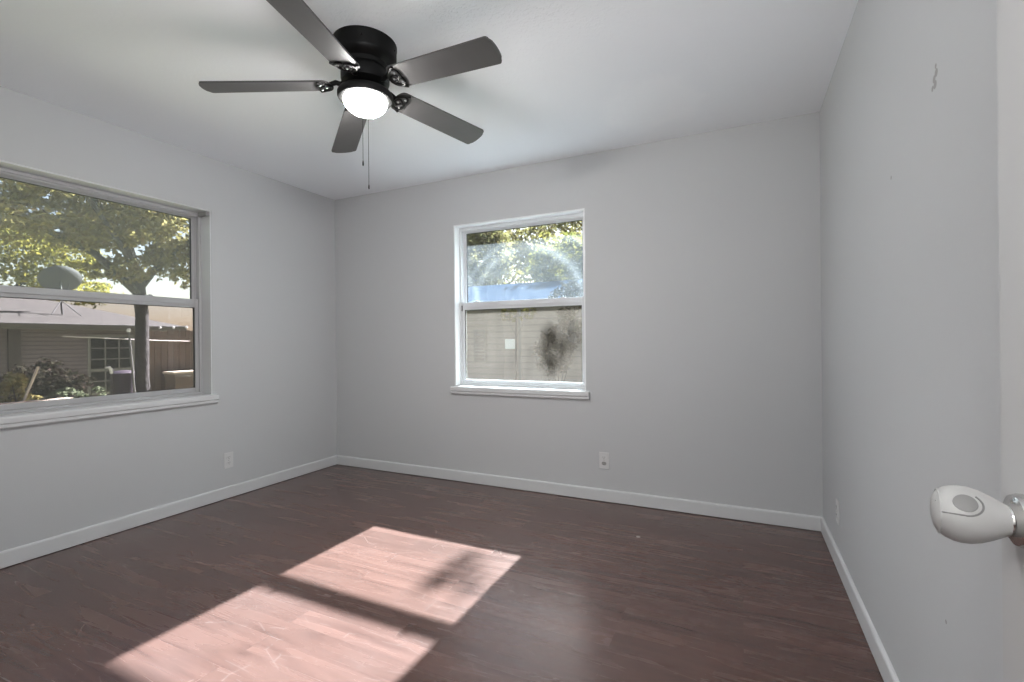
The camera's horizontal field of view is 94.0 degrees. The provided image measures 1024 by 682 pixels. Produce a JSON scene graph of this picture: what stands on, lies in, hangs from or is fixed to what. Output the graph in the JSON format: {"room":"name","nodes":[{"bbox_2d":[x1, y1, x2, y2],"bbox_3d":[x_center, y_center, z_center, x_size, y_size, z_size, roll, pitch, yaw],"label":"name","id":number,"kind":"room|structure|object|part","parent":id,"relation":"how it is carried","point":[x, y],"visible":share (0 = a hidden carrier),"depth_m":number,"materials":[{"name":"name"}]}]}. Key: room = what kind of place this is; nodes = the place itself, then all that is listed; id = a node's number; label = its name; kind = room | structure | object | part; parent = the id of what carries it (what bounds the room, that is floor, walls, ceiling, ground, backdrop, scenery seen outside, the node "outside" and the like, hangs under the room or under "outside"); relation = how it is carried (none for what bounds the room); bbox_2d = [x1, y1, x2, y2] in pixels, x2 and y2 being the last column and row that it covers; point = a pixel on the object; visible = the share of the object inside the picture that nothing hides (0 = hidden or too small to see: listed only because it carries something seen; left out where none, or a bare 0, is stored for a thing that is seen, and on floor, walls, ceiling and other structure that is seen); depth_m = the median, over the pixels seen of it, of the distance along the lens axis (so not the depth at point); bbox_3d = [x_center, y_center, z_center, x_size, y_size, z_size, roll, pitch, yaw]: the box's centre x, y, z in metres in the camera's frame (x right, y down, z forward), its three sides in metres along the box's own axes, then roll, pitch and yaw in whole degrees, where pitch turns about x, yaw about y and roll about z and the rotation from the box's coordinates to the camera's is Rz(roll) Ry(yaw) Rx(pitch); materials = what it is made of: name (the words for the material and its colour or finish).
{"room":"empty bedroom","nodes":[
{"label":"empty bedroom","id":0,"kind":"room"},
{"bbox_2d":[0,86,336,551],"bbox_3d":[-2.399,-0.074,2.987,0.160,2.440,3.559,-1,0,26],"label":"wall","id":1,"kind":"structure","parent":0,"point":[273,241],"depth_m":3.38,"materials":[{"name":"paint"}]},
{"bbox_2d":[0,159,218,428],"bbox_3d":[-2.596,-0.239,2.574,0.212,1.362,1.916,-1,0,26],"label":"window","id":2,"kind":"structure","parent":1,"relation":"in","point":[200,301],"depth_m":2.99,"materials":[{"name":"white paint"}]},
{"bbox_3d":[-2.671,-0.562,2.608,0.024,0.654,1.810,-1,0,26],"label":"sash","id":3,"kind":"part","parent":2,"relation":"part of","materials":[{"name":"grey"}]},
{"bbox_3d":[-2.632,0.035,2.592,0.036,0.657,1.810,-1,0,26],"label":"sash","id":4,"kind":"part","parent":2,"relation":"part of","materials":[{"name":"grey"}]},
{"bbox_2d":[0,455,336,568],"bbox_3d":[-2.319,1.100,2.932,0.013,0.082,3.279,-1,0,26],"label":"baseboard","id":5,"kind":"structure","parent":1,"relation":"attached to","point":[19,554],"depth_m":2.98,"materials":[{"name":"white paint"}]},
{"bbox_2d":[224,452,232,468],"bbox_3d":[-2.063,0.869,3.476,0.009,0.115,0.070,-1,0,26],"label":"wall outlet","id":6,"kind":"object","parent":1,"relation":"attached to","point":[228,457],"visible":1,"depth_m":3.47,"materials":[{"name":"white plastic"}]},
{"bbox_2d":[0,0,857,199],"bbox_3d":[-0.437,-1.382,1.322,5.158,0.140,4.859,-1,0,26],"label":"ceiling","id":7,"kind":"structure","parent":0,"point":[573,78],"depth_m":2.34,"materials":[{"name":"paint"}]},
{"bbox_2d":[199,0,501,188],"bbox_3d":[-0.605,-1.008,2.094,1.231,0.604,1.280,-1,0,26],"label":"ceiling fan","id":8,"kind":"object","parent":7,"relation":"hanging from","point":[365,57],"visible":1,"depth_m":2.02,"materials":[{"name":"black metal"}]},
{"bbox_3d":[-1.047,-1.092,2.046,0.519,0.077,0.134,-1,0,-9],"label":"blade","id":9,"kind":"part","parent":8,"relation":"part of","materials":[{"name":"grey wood"}]},
{"bbox_3d":[-0.704,-1.109,1.716,0.135,0.059,0.520,-1,0,9],"label":"blade","id":10,"kind":"part","parent":8,"relation":"part of","materials":[{"name":"grey wood"}]},
{"bbox_3d":[-0.840,-1.094,2.474,0.133,0.081,0.519,-1,0,-27],"label":"blade","id":11,"kind":"part","parent":8,"relation":"part of","materials":[{"name":"grey wood"}]},
{"bbox_3d":[-0.629,-0.910,2.011,0.002,0.320,0.002,-1,0,26],"label":"pull chain","id":12,"kind":"part","parent":8,"relation":"part of","materials":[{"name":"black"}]},
{"bbox_3d":[-0.649,-1.032,2.118,0.188,0.062,0.188,-1,0,26],"label":"lamp shade","id":13,"kind":"part","parent":8,"relation":"part of","materials":[{"name":"white glass"}]},
{"bbox_3d":[-0.668,-0.895,2.224,0.002,0.350,0.002,-1,0,26],"label":"pull chain","id":14,"kind":"part","parent":8,"relation":"part of","materials":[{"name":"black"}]},
{"bbox_3d":[-0.369,-1.112,2.409,0.520,0.066,0.133,-1,0,-45],"label":"blade","id":15,"kind":"part","parent":8,"relation":"part of","materials":[{"name":"grey wood"}]},
{"bbox_3d":[-0.288,-1.122,1.934,0.521,0.052,0.134,-1,0,26],"label":"blade","id":16,"kind":"part","parent":8,"relation":"part of","materials":[{"name":"grey wood"}]},
{"bbox_2d":[0,464,883,681],"bbox_3d":[-0.414,1.188,1.322,5.158,0.120,4.859,-1,0,26],"label":"floor","id":17,"kind":"structure","parent":0,"point":[335,573],"depth_m":2.10,"materials":[{"name":"laminate"}]},
{"bbox_2d":[335,112,822,516],"bbox_3d":[0.173,-0.098,3.640,3.918,2.440,0.160,-1,0,26],"label":"wall","id":18,"kind":"structure","parent":0,"point":[703,250],"depth_m":3.22,"materials":[{"name":"paint"}]},
{"bbox_2d":[450,208,589,399],"bbox_3d":[0.053,-0.260,3.676,1.146,1.356,0.178,-1,0,26],"label":"window","id":19,"kind":"structure","parent":18,"relation":"in","point":[540,389],"depth_m":3.72,"materials":[{"name":"white paint"}]},
{"bbox_3d":[0.066,0.011,3.699,1.040,0.657,0.036,-1,0,26],"label":"sash","id":20,"kind":"part","parent":19,"relation":"part of","materials":[{"name":"white plastic"}]},
{"bbox_3d":[0.077,-0.584,3.733,1.040,0.648,0.024,-1,0,26],"label":"sash","id":21,"kind":"part","parent":19,"relation":"part of","materials":[{"name":"white plastic"}]},
{"bbox_2d":[337,455,820,530],"bbox_3d":[0.093,1.078,3.588,3.772,0.082,0.013,-1,0,26],"label":"baseboard","id":22,"kind":"structure","parent":18,"relation":"attached to","point":[802,521],"depth_m":3.31,"materials":[{"name":"white paint"}]},
{"bbox_2d":[599,452,608,468],"bbox_3d":[0.642,0.833,3.327,0.070,0.115,0.009,-1,0,26],"label":"wall outlet","id":23,"kind":"object","parent":18,"relation":"attached to","point":[603,456],"visible":1,"depth_m":3.33,"materials":[{"name":"white plastic"}]},
{"bbox_2d":[819,0,1002,681],"bbox_3d":[1.118,-0.106,1.215,0.120,2.440,3.399,-1,0,26],"label":"wall","id":24,"kind":"structure","parent":0,"point":[909,172],"depth_m":1.29,"materials":[{"name":"paint"}]},
{"bbox_2d":[836,498,839,525],"bbox_3d":[1.591,0.835,2.335,0.009,0.115,0.070,-1,0,26],"label":"wall outlet","id":25,"kind":"object","parent":24,"relation":"attached to","point":[837,501],"visible":1,"depth_m":2.32,"materials":[{"name":"white plastic"}]},
{"bbox_2d":[821,517,899,681],"bbox_3d":[1.095,1.069,1.298,0.013,0.082,3.279,-1,0,26],"label":"baseboard","id":26,"kind":"structure","parent":24,"relation":"attached to","point":[882,660],"depth_m":1.84,"materials":[{"name":"white paint"}]},
{"bbox_3d":[-1.356,-0.084,0.582,3.798,2.440,0.120,-1,0,26],"label":"wall","id":27,"kind":"structure","parent":0,"visible":0},
{"bbox_2d":[997,0,1023,681],"bbox_3d":[0.407,0.097,0.235,0.101,2.023,0.764,-1,0,26],"label":"door","id":28,"kind":"structure","parent":27,"relation":"in","point":[1010,13],"depth_m":0.55,"materials":[{"name":"grey paint"}]},
{"bbox_2d":[930,485,1012,543],"bbox_3d":[0.526,0.200,0.550,0.066,0.064,0.070,-1,0,35],"label":"doorknob set","id":29,"kind":"object","parent":28,"relation":"attached to","point":[962,514],"visible":1,"depth_m":0.53,"materials":[{"name":"grey plastic"}]},
{"label":"outside","id":30,"kind":"structure","parent":0,"visible":0},
{"bbox_3d":[-4.137,1.862,20.279,65.000,0.300,57.000,-1,0,26],"label":"ground","id":31,"kind":"structure","parent":30,"visible":0},
{"bbox_2d":[0,370,42,402],"bbox_3d":[-9.039,1.147,8.707,0.527,1.232,0.520,-1,0,-2],"label":"shrub","id":32,"kind":"object","parent":31,"relation":"on","point":[19,381],"visible":0.54,"depth_m":8.63,"materials":[{"name":"green plant"}]},
{"bbox_2d":[22,367,39,400],"bbox_3d":[-8.573,1.107,8.358,0.044,1.304,0.472,-1,0,26],"label":"stake","id":33,"kind":"object","parent":31,"relation":"on","point":[37,368],"visible":0.35,"depth_m":8.45,"materials":[{"name":"beige wood"}]},
{"bbox_2d":[0,397,70,404],"bbox_3d":[-8.785,1.401,7.563,0.200,0.705,2.850,-1,0,26],"label":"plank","id":34,"kind":"structure","parent":31,"relation":"on","point":[64,397],"depth_m":8.39,"materials":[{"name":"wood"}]},
{"bbox_2d":[0,356,96,398],"bbox_3d":[-9.768,1.040,10.137,1.073,1.458,1.589,-1,0,26],"label":"shrub","id":35,"kind":"object","parent":31,"relation":"on","point":[47,383],"visible":0.69,"depth_m":10.03,"materials":[{"name":"green plant"}]},
{"bbox_2d":[0,215,123,308],"bbox_3d":[-23.334,-2.193,23.110,4.335,8.173,7.415,-1,0,26],"label":"tree","id":36,"kind":"object","parent":31,"relation":"on","point":[39,253],"visible":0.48,"depth_m":22.97,"materials":[{"name":"green plant"}]},
{"bbox_2d":[44,386,106,398],"bbox_3d":[-8.625,1.318,9.458,0.674,0.882,1.026,-1,0,26],"label":"shrub","id":37,"kind":"object","parent":31,"relation":"on","point":[65,391],"visible":0.33,"depth_m":9.39,"materials":[{"name":"green plant"}]},
{"bbox_2d":[0,297,187,400],"bbox_3d":[-17.693,0.035,14.342,9.700,3.600,9.600,-1,0,26],"label":"house","id":38,"kind":"structure","parent":31,"relation":"on","point":[29,331],"depth_m":14.33,"materials":[{"name":"beige"}]},
{"bbox_3d":[-13.621,0.723,13.061,0.100,2.150,0.240,-1,0,26],"label":"corner post","id":39,"kind":"part","parent":38,"relation":"part of","materials":[{"name":"grey"}]},
{"bbox_2d":[37,266,81,289],"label":"satellite dish","id":40,"kind":"object","parent":38,"relation":"on","point":[61,277],"depth_m":14.47,"materials":[{"name":"grey metal"}]},
{"bbox_2d":[51,301,80,315],"label":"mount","id":41,"kind":"object","parent":38,"relation":"on","point":[61,305],"depth_m":14.50,"materials":[{"name":"grey metal"}]},
{"bbox_3d":[-12.661,0.734,15.119,0.016,1.710,1.100,-1,0,26],"label":"pane","id":42,"kind":"part","parent":38,"relation":"part of","materials":[{"name":"grey"}]},
{"bbox_2d":[0,178,189,392],"bbox_3d":[-8.678,-1.346,9.445,3.568,6.197,7.590,-1,0,18],"label":"oak tree","id":43,"kind":"object","parent":31,"relation":"on","point":[90,221],"visible":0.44,"depth_m":9.71,"materials":[{"name":"green plant"}]},
{"bbox_2d":[105,366,112,394],"bbox_3d":[-8.513,1.138,10.104,0.067,1.227,0.136,-1,0,26],"label":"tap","id":44,"kind":"object","parent":31,"relation":"on","point":[110,368],"visible":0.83,"depth_m":10.12,"materials":[{"name":"grey metal"}]},
{"bbox_3d":[-8.518,0.608,10.104,0.067,0.167,0.136,-1,0,26],"label":"spout","id":45,"kind":"part","parent":44,"relation":"part of","materials":[{"name":"white paint"}]},
{"bbox_3d":[-8.498,1.211,10.136,0.033,1.080,0.033,-1,0,-42],"label":"post","id":46,"kind":"part","parent":44,"relation":"part of","materials":[{"name":"grey"}]},
{"bbox_2d":[112,370,134,394],"bbox_3d":[-9.061,1.216,11.159,0.500,1.080,0.500,-1,0,26],"label":"rubbish bin","id":47,"kind":"object","parent":31,"relation":"on","point":[122,379],"visible":0.51,"depth_m":10.97,"materials":[{"name":"grey plastic"}]},
{"bbox_3d":[-9.066,0.724,11.159,0.500,0.095,0.500,-1,0,26],"label":"lid","id":48,"kind":"part","parent":47,"relation":"part of","materials":[{"name":"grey plastic"}]},
{"bbox_2d":[126,328,135,392],"bbox_3d":[-8.007,0.738,10.083,0.081,2.022,0.211,-1,0,26],"label":"pole","id":49,"kind":"object","parent":31,"relation":"on","point":[128,330],"visible":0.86,"depth_m":10.05,"materials":[{"name":"grey metal"}]},
{"bbox_2d":[149,330,192,390],"bbox_3d":[-7.550,0.669,13.351,0.067,2.147,4.963,-1,0,26],"label":"fence","id":50,"kind":"object","parent":31,"relation":"on","point":[164,356],"visible":0.13,"depth_m":11.63,"materials":[{"name":"brown wood"}]},
{"bbox_2d":[62,336,189,341],"bbox_3d":[-8.484,-0.044,10.727,0.107,0.132,2.594,-1,0,20],"label":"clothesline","id":51,"kind":"object","parent":50,"relation":"attached to","point":[62,336],"visible":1,"depth_m":10.30,"materials":[{"name":"grey"}]},
{"bbox_2d":[153,326,187,328],"bbox_3d":[-7.709,-0.388,12.811,0.056,0.211,3.961,-1,0,26],"label":"string lights","id":52,"kind":"object","parent":50,"relation":"attached to","point":[173,327],"visible":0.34,"depth_m":11.63,"materials":[{"name":"grey plastic"}]},
{"bbox_3d":[-7.559,-0.052,13.317,0.043,0.090,4.900,-1,0,26],"label":"fence rail","id":53,"kind":"part","parent":50,"relation":"part of","materials":[{"name":"brown wood"}]},
{"bbox_2d":[163,370,192,389],"bbox_3d":[-7.684,1.229,11.720,0.440,1.030,1.400,-1,0,26],"label":"storage box","id":54,"kind":"object","parent":31,"relation":"on","point":[173,379],"visible":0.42,"depth_m":11.17,"materials":[{"name":"beige plastic"}]},
{"bbox_2d":[468,229,518,286],"bbox_3d":[-2.613,-2.422,23.779,6.478,8.240,4.391,-1,0,26],"label":"shade tree","id":55,"kind":"object","parent":31,"relation":"on","point":[488,244],"visible":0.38,"depth_m":22.66,"materials":[{"name":"green plant"}]},
{"bbox_2d":[500,308,536,380],"bbox_3d":[0.218,0.267,14.470,1.250,2.812,0.515,-1,0,26],"label":"sapling","id":56,"kind":"object","parent":31,"relation":"on","point":[526,311],"visible":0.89,"depth_m":14.45,"materials":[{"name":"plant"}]},
{"bbox_2d":[467,279,582,382],"bbox_3d":[1.273,-0.263,17.377,11.100,3.850,5.550,-1,0,26],"label":"house","id":57,"kind":"structure","parent":31,"relation":"on","point":[490,340],"depth_m":15.60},
{"bbox_2d":[474,330,485,361],"bbox_3d":[-1.083,0.164,15.989,0.440,1.060,0.050,-1,0,26],"label":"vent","id":58,"kind":"object","parent":57,"relation":"attached to","point":[479,335],"depth_m":15.97,"materials":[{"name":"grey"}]},
{"bbox_2d":[471,221,581,284],"bbox_3d":[3.030,-3.594,28.435,15.875,10.481,5.484,-1,0,26],"label":"tree","id":59,"kind":"object","parent":31,"relation":"on","point":[521,247],"visible":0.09,"depth_m":28.93,"materials":[{"name":"green plant"}]},
{"bbox_2d":[518,226,582,282],"bbox_3d":[3.074,-1.524,20.267,5.568,6.340,3.824,-1,0,26],"label":"tree","id":60,"kind":"object","parent":31,"relation":"on","point":[554,254],"visible":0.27,"depth_m":19.68,"materials":[{"name":"green plant"}]},
{"bbox_2d":[532,316,581,381],"bbox_3d":[1.324,0.436,13.402,1.515,2.460,1.242,-1,0,-14],"label":"shrub","id":61,"kind":"object","parent":31,"relation":"on","point":[557,339],"visible":0.92,"depth_m":13.24,"materials":[{"name":"green plant"}]},
{"bbox_2d":[548,273,582,346],"bbox_3d":[1.768,-1.207,8.691,2.324,5.740,0.729,-1,0,26],"label":"young tree","id":62,"kind":"object","parent":31,"relation":"on","point":[566,314],"visible":0.34,"depth_m":8.83,"materials":[{"name":"green plant"}]}
]}

